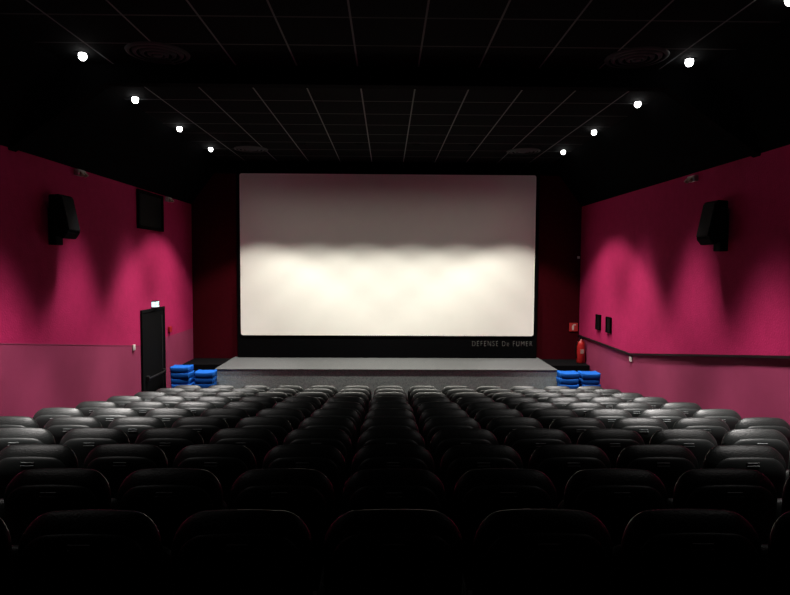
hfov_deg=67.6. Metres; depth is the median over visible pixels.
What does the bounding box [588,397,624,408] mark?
chair
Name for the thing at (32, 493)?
chair
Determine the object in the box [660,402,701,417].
chair
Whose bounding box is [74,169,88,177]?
emergency light
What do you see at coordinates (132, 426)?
chair
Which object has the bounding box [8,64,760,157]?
beam
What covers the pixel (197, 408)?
chair
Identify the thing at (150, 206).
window
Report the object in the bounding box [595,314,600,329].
wall box
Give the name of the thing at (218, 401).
chair
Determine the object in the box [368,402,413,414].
chair
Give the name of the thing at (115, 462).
chair
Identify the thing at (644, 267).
wall
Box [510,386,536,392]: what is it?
chair
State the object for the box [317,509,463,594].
chair
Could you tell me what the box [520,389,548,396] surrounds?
chair
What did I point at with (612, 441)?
chair
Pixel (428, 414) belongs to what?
chair
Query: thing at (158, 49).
ceiling vent
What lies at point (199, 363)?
ledge
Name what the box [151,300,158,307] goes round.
exit sign
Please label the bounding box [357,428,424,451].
chair
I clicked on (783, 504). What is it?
chair
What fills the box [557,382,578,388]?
seat
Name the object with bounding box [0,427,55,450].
chair
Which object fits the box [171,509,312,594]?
chair
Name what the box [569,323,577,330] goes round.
sign
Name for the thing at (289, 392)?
chair
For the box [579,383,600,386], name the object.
seat
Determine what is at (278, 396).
chair
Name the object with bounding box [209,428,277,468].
chair
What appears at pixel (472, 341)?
no smoking lettering
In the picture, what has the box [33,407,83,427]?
chair
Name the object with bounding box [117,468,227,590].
chair
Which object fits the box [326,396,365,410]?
chair
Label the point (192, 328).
trim
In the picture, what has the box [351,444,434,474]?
chair
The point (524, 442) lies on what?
chair
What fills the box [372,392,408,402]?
chair
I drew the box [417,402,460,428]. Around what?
chair
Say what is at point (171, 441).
chair
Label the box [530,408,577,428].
chair
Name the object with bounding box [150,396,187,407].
chair
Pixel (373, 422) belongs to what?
chair
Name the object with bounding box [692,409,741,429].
chair
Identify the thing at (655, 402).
chair
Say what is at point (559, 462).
chair
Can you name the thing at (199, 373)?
seat
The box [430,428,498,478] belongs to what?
chair
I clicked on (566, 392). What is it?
chair
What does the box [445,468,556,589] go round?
chair
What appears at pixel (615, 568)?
seat cushion
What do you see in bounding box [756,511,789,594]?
chair
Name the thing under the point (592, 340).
trim
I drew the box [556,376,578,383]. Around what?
seat
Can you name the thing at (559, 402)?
chair
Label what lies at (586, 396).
chair
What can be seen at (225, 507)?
seat cushion
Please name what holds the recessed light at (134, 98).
in the ceiling
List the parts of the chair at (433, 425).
panel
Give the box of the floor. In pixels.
[173,590,472,594]
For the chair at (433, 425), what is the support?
on the floor
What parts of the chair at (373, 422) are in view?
panel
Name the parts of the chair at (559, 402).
panel, backrest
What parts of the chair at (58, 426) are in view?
panel, backrest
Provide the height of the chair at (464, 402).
1.065 m
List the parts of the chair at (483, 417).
panel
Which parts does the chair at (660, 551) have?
panel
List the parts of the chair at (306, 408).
panel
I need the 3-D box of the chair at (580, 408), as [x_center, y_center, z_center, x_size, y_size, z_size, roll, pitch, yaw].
[2.219,1.765,7.119,0.610,1.065,0.429,1,3,5]
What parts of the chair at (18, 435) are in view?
panel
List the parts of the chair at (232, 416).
panel, backrest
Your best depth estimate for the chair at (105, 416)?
6.09 m
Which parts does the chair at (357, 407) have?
panel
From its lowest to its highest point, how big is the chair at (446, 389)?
1.065 m
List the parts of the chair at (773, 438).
backrest, panel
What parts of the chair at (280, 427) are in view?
backrest, panel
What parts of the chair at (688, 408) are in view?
backrest, panel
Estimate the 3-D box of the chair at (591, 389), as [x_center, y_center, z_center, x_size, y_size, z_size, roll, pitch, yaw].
[3.349,2.046,10.281,0.619,1.065,0.455,0,3,-1]
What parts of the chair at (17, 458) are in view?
panel, backrest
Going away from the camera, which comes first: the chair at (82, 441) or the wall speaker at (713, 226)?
the chair at (82, 441)
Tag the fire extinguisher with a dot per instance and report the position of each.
(580, 351)
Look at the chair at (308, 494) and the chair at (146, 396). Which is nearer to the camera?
the chair at (308, 494)
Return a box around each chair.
[0,416,38,427]
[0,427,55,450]
[0,444,77,498]
[0,499,5,523]
[0,518,21,594]
[4,468,117,544]
[18,509,173,594]
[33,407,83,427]
[43,416,101,443]
[60,428,129,467]
[75,401,118,416]
[83,444,167,498]
[89,408,138,427]
[106,396,143,407]
[108,416,165,443]
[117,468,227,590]
[125,401,167,415]
[134,391,166,400]
[135,428,203,467]
[145,408,193,427]
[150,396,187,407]
[156,388,185,395]
[171,416,228,443]
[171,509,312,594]
[173,444,256,593]
[174,385,200,391]
[174,392,206,400]
[174,401,216,415]
[193,388,222,395]
[195,396,231,407]
[200,408,249,427]
[208,385,234,391]
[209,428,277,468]
[214,392,246,401]
[223,401,265,416]
[229,388,258,395]
[230,468,334,590]
[235,416,292,444]
[239,396,276,407]
[242,385,268,391]
[254,392,287,402]
[255,408,304,429]
[262,444,345,520]
[266,388,296,396]
[272,401,315,418]
[276,385,302,392]
[282,396,321,409]
[283,428,351,480]
[294,392,328,405]
[298,416,355,475]
[302,388,333,397]
[309,385,337,394]
[310,408,360,452]
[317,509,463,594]
[320,401,364,425]
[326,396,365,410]
[334,392,368,415]
[338,388,370,401]
[340,468,445,515]
[342,385,371,399]
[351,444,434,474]
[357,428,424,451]
[360,417,418,434]
[364,408,415,422]
[368,396,408,410]
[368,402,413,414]
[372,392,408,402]
[373,388,406,395]
[374,385,404,392]
[407,385,436,399]
[409,389,441,405]
[411,392,446,406]
[412,396,450,423]
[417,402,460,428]
[419,408,468,436]
[423,417,480,452]
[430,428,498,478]
[440,444,522,520]
[441,386,469,394]
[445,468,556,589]
[446,389,476,400]
[451,392,485,403]
[457,397,494,411]
[461,509,612,594]
[466,402,508,418]
[474,408,522,428]
[476,386,502,392]
[483,389,512,397]
[486,417,542,444]
[492,392,525,401]
[501,397,537,408]
[504,428,571,468]
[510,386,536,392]
[515,402,556,416]
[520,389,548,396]
[528,444,610,508]
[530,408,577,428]
[532,392,564,401]
[543,386,569,392]
[545,397,580,408]
[549,417,605,443]
[556,389,584,396]
[557,468,667,546]
[564,402,605,416]
[571,392,603,401]
[577,386,602,392]
[577,428,644,467]
[584,409,631,427]
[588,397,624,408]
[592,389,621,396]
[609,509,760,594]
[611,393,642,401]
[611,417,667,444]
[612,402,653,416]
[616,444,698,497]
[631,397,667,408]
[638,409,686,428]
[649,429,717,468]
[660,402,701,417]
[667,468,776,543]
[673,417,729,445]
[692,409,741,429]
[703,444,785,497]
[721,429,789,469]
[734,417,789,444]
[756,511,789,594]
[775,476,789,521]
[785,466,789,481]
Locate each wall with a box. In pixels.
[0,145,192,417]
[191,173,581,358]
[579,145,789,424]
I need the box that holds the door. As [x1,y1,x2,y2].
[140,306,165,391]
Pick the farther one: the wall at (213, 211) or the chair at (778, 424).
the wall at (213, 211)
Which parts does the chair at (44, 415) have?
panel, backrest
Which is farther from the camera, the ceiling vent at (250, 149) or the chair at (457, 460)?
the ceiling vent at (250, 149)
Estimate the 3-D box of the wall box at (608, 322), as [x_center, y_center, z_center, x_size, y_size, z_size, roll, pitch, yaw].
[4.413,0.569,12.189,0.040,0.330,0.260,0,3,-1]
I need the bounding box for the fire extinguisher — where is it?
[575,335,584,363]
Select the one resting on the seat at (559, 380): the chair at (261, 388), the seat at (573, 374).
the seat at (573, 374)
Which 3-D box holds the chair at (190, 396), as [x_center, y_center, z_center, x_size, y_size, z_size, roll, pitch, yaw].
[-2.967,1.880,8.614,0.610,1.065,0.429,1,3,5]
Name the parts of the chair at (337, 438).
panel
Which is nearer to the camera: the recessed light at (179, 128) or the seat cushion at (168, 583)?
the seat cushion at (168, 583)
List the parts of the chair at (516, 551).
armrest, panel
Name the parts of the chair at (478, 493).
backrest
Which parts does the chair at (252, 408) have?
backrest, panel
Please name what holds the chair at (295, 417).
on the floor
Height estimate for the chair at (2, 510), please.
1.065 m
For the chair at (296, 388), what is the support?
on the floor
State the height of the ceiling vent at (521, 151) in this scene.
0.038 m
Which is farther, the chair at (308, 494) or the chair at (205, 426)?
the chair at (205, 426)
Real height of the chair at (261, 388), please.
1.065 m
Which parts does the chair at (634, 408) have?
backrest, panel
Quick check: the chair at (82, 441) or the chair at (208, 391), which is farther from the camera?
the chair at (208, 391)
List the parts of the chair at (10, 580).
backrest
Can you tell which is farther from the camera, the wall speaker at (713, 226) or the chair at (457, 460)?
the wall speaker at (713, 226)
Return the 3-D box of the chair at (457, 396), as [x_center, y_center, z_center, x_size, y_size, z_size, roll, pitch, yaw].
[1.051,1.898,8.668,0.610,1.065,0.429,1,3,5]
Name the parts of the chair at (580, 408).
panel, backrest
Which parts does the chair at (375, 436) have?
panel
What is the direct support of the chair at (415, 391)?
on the floor
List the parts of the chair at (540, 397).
panel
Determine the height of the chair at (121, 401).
1.065 m
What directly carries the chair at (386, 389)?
on the floor
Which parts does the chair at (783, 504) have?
backrest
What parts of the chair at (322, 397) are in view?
panel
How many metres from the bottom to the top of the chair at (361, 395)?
1.065 m
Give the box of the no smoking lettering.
[472,341,531,345]
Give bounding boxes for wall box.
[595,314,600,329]
[605,317,611,333]
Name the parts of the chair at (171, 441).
panel, backrest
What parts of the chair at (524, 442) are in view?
backrest, panel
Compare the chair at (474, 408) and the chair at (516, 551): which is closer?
the chair at (516, 551)
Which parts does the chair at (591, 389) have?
backrest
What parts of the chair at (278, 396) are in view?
backrest, panel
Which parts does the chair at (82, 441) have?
panel, backrest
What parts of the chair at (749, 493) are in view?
backrest, panel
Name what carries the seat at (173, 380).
on the seat at (193, 382)
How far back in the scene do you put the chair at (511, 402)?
7.72 m
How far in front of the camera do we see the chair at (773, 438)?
4.60 m
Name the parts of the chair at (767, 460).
backrest, panel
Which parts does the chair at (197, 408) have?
backrest, panel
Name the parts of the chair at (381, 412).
panel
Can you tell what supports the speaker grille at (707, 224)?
attached to the wall speaker at (713, 226)
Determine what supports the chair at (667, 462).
on the floor
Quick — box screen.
[236,169,539,357]
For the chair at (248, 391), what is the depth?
9.24 m
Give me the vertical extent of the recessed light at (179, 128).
0.080 m
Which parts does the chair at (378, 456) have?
panel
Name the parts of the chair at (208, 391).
backrest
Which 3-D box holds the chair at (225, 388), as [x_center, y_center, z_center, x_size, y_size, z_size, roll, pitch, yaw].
[-2.989,2.019,10.187,0.610,1.065,0.429,1,3,5]
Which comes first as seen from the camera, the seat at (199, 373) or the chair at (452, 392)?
the chair at (452, 392)
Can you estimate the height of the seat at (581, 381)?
0.115 m
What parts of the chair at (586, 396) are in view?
panel, backrest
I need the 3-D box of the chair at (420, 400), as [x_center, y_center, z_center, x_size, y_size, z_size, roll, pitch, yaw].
[0.464,1.826,7.880,0.610,1.065,0.429,1,3,5]
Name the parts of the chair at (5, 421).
panel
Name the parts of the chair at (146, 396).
backrest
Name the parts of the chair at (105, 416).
panel, backrest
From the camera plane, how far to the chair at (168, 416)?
6.10 m
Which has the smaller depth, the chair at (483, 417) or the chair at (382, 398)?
the chair at (483, 417)
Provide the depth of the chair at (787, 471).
4.07 m
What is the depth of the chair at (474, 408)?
6.93 m
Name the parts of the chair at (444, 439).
panel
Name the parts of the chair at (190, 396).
backrest, panel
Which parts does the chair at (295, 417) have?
backrest, panel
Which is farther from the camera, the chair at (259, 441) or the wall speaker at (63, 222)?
the wall speaker at (63, 222)
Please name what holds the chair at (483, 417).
on the floor
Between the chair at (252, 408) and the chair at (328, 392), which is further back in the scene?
the chair at (328, 392)
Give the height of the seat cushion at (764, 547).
0.447 m
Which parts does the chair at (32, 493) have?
panel, backrest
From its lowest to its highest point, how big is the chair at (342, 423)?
1.065 m
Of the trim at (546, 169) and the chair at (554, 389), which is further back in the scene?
the trim at (546, 169)
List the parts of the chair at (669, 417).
backrest, panel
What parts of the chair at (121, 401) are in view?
panel, backrest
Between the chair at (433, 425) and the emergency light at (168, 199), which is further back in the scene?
the emergency light at (168, 199)
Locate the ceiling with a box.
[0,0,789,206]
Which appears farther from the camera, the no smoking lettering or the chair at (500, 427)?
the no smoking lettering
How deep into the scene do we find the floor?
3.98 m
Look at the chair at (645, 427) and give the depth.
5.37 m
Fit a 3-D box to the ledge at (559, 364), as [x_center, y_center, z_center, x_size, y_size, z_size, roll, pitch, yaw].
[3.896,2.002,13.734,0.960,1.000,0.880,0,3,-1]
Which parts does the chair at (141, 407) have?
panel, backrest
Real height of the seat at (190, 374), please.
0.115 m
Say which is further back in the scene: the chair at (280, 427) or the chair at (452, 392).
the chair at (452, 392)
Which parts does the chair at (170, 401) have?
backrest, panel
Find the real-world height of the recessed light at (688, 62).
0.080 m
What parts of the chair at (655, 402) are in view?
backrest, panel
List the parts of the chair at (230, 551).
panel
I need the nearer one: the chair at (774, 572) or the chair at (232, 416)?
the chair at (774, 572)
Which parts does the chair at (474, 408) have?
panel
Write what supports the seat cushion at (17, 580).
on the chair at (10, 580)
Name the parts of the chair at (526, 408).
panel, backrest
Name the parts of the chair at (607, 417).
backrest, panel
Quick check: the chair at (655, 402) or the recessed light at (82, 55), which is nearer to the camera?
the recessed light at (82, 55)
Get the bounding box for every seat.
[170,364,193,372]
[170,370,193,378]
[171,376,193,383]
[171,381,194,387]
[194,369,216,377]
[194,375,216,382]
[194,381,216,387]
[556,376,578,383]
[557,370,579,378]
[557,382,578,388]
[578,371,600,378]
[579,377,599,384]
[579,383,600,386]
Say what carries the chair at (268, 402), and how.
on the floor
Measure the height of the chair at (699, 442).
1.065 m
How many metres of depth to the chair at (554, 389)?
10.10 m
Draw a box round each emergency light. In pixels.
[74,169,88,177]
[165,197,173,202]
[684,175,697,182]
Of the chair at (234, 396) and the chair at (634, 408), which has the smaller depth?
the chair at (634, 408)
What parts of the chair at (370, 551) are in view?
armrest, panel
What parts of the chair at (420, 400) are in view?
panel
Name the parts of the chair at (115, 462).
panel, backrest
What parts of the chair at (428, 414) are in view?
panel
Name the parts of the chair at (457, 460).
backrest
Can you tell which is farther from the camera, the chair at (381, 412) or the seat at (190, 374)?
the seat at (190, 374)
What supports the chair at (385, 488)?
on the floor
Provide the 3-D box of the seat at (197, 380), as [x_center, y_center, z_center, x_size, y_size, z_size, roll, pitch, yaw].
[-3.881,1.674,12.108,0.400,0.115,0.340,0,3,-3]
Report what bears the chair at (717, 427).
on the floor
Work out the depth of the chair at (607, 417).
6.16 m
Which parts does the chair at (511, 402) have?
panel, backrest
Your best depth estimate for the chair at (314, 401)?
7.69 m
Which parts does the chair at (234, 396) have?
backrest, panel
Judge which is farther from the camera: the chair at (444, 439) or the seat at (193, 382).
the seat at (193, 382)
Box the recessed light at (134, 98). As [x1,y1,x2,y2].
[130,96,140,102]
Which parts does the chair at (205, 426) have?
panel, backrest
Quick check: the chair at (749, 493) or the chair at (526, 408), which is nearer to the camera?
the chair at (749, 493)
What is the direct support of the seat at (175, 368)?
on the seat at (190, 374)
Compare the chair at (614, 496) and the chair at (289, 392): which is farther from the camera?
the chair at (289, 392)
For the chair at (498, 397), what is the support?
on the floor
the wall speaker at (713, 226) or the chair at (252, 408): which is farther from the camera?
the wall speaker at (713, 226)
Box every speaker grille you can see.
[61,196,79,230]
[696,202,715,236]
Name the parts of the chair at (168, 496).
backrest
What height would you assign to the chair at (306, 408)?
1.065 m
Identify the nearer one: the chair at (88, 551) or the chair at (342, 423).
the chair at (88, 551)
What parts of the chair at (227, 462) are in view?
panel, backrest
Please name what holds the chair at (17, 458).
on the floor
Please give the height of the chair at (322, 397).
1.065 m
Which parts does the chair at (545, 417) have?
panel, backrest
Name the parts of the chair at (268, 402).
panel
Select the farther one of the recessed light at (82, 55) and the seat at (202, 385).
the seat at (202, 385)
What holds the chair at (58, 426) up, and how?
on the floor
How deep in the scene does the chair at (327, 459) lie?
3.77 m
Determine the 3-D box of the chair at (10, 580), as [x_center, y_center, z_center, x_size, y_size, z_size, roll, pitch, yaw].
[-1.756,1.334,2.375,0.610,1.065,0.429,1,3,5]
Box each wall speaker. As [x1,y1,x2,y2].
[48,194,79,244]
[696,200,728,250]
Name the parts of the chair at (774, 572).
panel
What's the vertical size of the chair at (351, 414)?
1.065 m
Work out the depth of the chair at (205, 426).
5.32 m
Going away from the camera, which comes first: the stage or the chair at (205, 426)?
the chair at (205, 426)
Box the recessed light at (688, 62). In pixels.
[682,57,696,66]
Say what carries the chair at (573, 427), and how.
on the floor
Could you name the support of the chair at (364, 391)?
on the floor
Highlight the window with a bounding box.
[136,189,163,231]
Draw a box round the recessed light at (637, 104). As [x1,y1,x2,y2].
[632,101,642,107]
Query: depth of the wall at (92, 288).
8.85 m
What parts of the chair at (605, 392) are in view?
backrest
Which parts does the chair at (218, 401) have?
backrest, panel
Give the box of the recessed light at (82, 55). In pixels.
[75,51,89,60]
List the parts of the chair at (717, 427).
backrest, panel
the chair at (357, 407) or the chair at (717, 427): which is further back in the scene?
the chair at (357, 407)
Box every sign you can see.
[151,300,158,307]
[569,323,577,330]
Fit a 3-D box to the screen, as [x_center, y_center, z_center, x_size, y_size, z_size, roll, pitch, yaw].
[-0.164,-0.773,13.832,7.040,4.380,0.180,0,3,-1]
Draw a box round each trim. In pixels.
[0,328,192,345]
[214,161,559,175]
[577,334,789,358]
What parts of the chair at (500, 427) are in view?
panel, backrest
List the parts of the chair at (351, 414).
panel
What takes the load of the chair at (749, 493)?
on the floor
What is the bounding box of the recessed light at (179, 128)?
[175,126,183,131]
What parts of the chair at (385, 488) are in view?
panel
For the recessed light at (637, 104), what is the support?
in the ceiling
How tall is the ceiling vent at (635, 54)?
0.038 m
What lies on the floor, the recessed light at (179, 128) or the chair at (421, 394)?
the chair at (421, 394)
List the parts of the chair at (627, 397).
backrest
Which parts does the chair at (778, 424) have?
backrest, panel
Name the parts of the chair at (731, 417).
backrest, panel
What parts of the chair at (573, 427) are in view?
backrest, panel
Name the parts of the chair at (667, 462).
backrest, panel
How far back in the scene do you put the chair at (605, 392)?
9.32 m
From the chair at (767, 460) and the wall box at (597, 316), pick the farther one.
the wall box at (597, 316)
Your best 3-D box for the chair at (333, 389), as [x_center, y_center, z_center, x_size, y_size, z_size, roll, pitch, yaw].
[-1.268,2.027,10.213,0.610,1.065,0.429,1,3,5]
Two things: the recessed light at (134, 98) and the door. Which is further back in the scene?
the door
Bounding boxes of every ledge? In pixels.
[182,358,231,381]
[541,359,589,371]
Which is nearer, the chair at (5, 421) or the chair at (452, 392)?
the chair at (5, 421)
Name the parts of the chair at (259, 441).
panel, backrest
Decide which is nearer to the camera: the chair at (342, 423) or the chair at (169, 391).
the chair at (342, 423)
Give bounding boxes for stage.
[215,356,556,397]
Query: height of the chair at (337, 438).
1.065 m
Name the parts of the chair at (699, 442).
backrest, panel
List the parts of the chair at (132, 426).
panel, backrest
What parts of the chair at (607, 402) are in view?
backrest, panel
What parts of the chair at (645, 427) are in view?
backrest, panel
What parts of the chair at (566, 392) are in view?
backrest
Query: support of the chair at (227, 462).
on the floor
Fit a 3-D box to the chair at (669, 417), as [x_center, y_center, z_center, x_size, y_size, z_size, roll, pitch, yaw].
[2.788,1.698,6.342,0.610,1.065,0.429,1,3,5]
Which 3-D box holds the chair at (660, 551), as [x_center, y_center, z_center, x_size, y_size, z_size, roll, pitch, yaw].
[1.113,1.347,2.414,0.610,1.065,0.429,1,3,5]
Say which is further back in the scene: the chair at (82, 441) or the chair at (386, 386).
the chair at (386, 386)
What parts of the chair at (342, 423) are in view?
panel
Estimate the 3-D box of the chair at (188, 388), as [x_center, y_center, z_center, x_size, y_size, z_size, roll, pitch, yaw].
[-3.563,2.016,10.178,0.610,1.065,0.429,1,3,5]
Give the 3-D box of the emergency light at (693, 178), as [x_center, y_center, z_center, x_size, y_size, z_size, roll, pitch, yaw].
[4.423,-1.766,8.826,0.139,0.109,0.200,0,3,-1]
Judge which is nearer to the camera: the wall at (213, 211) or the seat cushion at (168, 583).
the seat cushion at (168, 583)
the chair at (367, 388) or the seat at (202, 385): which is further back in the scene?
the seat at (202, 385)
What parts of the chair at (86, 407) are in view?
panel, backrest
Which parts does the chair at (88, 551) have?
panel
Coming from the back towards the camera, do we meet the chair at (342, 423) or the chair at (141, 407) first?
the chair at (141, 407)
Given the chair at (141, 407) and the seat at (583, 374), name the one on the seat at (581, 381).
the seat at (583, 374)
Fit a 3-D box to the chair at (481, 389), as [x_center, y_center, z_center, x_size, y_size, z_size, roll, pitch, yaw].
[1.602,2.039,10.249,0.610,1.065,0.429,1,3,5]
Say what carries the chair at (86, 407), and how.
on the floor
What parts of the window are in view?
glass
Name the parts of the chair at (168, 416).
panel, backrest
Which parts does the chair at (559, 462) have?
backrest, panel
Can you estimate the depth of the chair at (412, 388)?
10.07 m
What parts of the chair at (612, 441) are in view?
backrest, panel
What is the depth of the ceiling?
7.07 m
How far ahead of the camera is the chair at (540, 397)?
8.52 m
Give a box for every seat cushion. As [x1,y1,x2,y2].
[12,545,21,594]
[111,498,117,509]
[162,546,173,594]
[223,501,227,509]
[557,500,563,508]
[609,544,620,594]
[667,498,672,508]
[756,544,767,594]
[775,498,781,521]
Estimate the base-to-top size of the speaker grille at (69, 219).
0.452 m
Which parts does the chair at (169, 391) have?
backrest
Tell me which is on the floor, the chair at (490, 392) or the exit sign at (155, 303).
the chair at (490, 392)
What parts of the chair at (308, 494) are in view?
backrest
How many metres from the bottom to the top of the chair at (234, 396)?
1.065 m
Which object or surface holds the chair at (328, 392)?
on the floor
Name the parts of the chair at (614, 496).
backrest, panel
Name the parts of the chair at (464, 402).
panel, backrest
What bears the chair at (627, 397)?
on the floor
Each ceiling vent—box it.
[124,41,190,63]
[234,146,267,152]
[507,148,540,154]
[604,46,669,67]

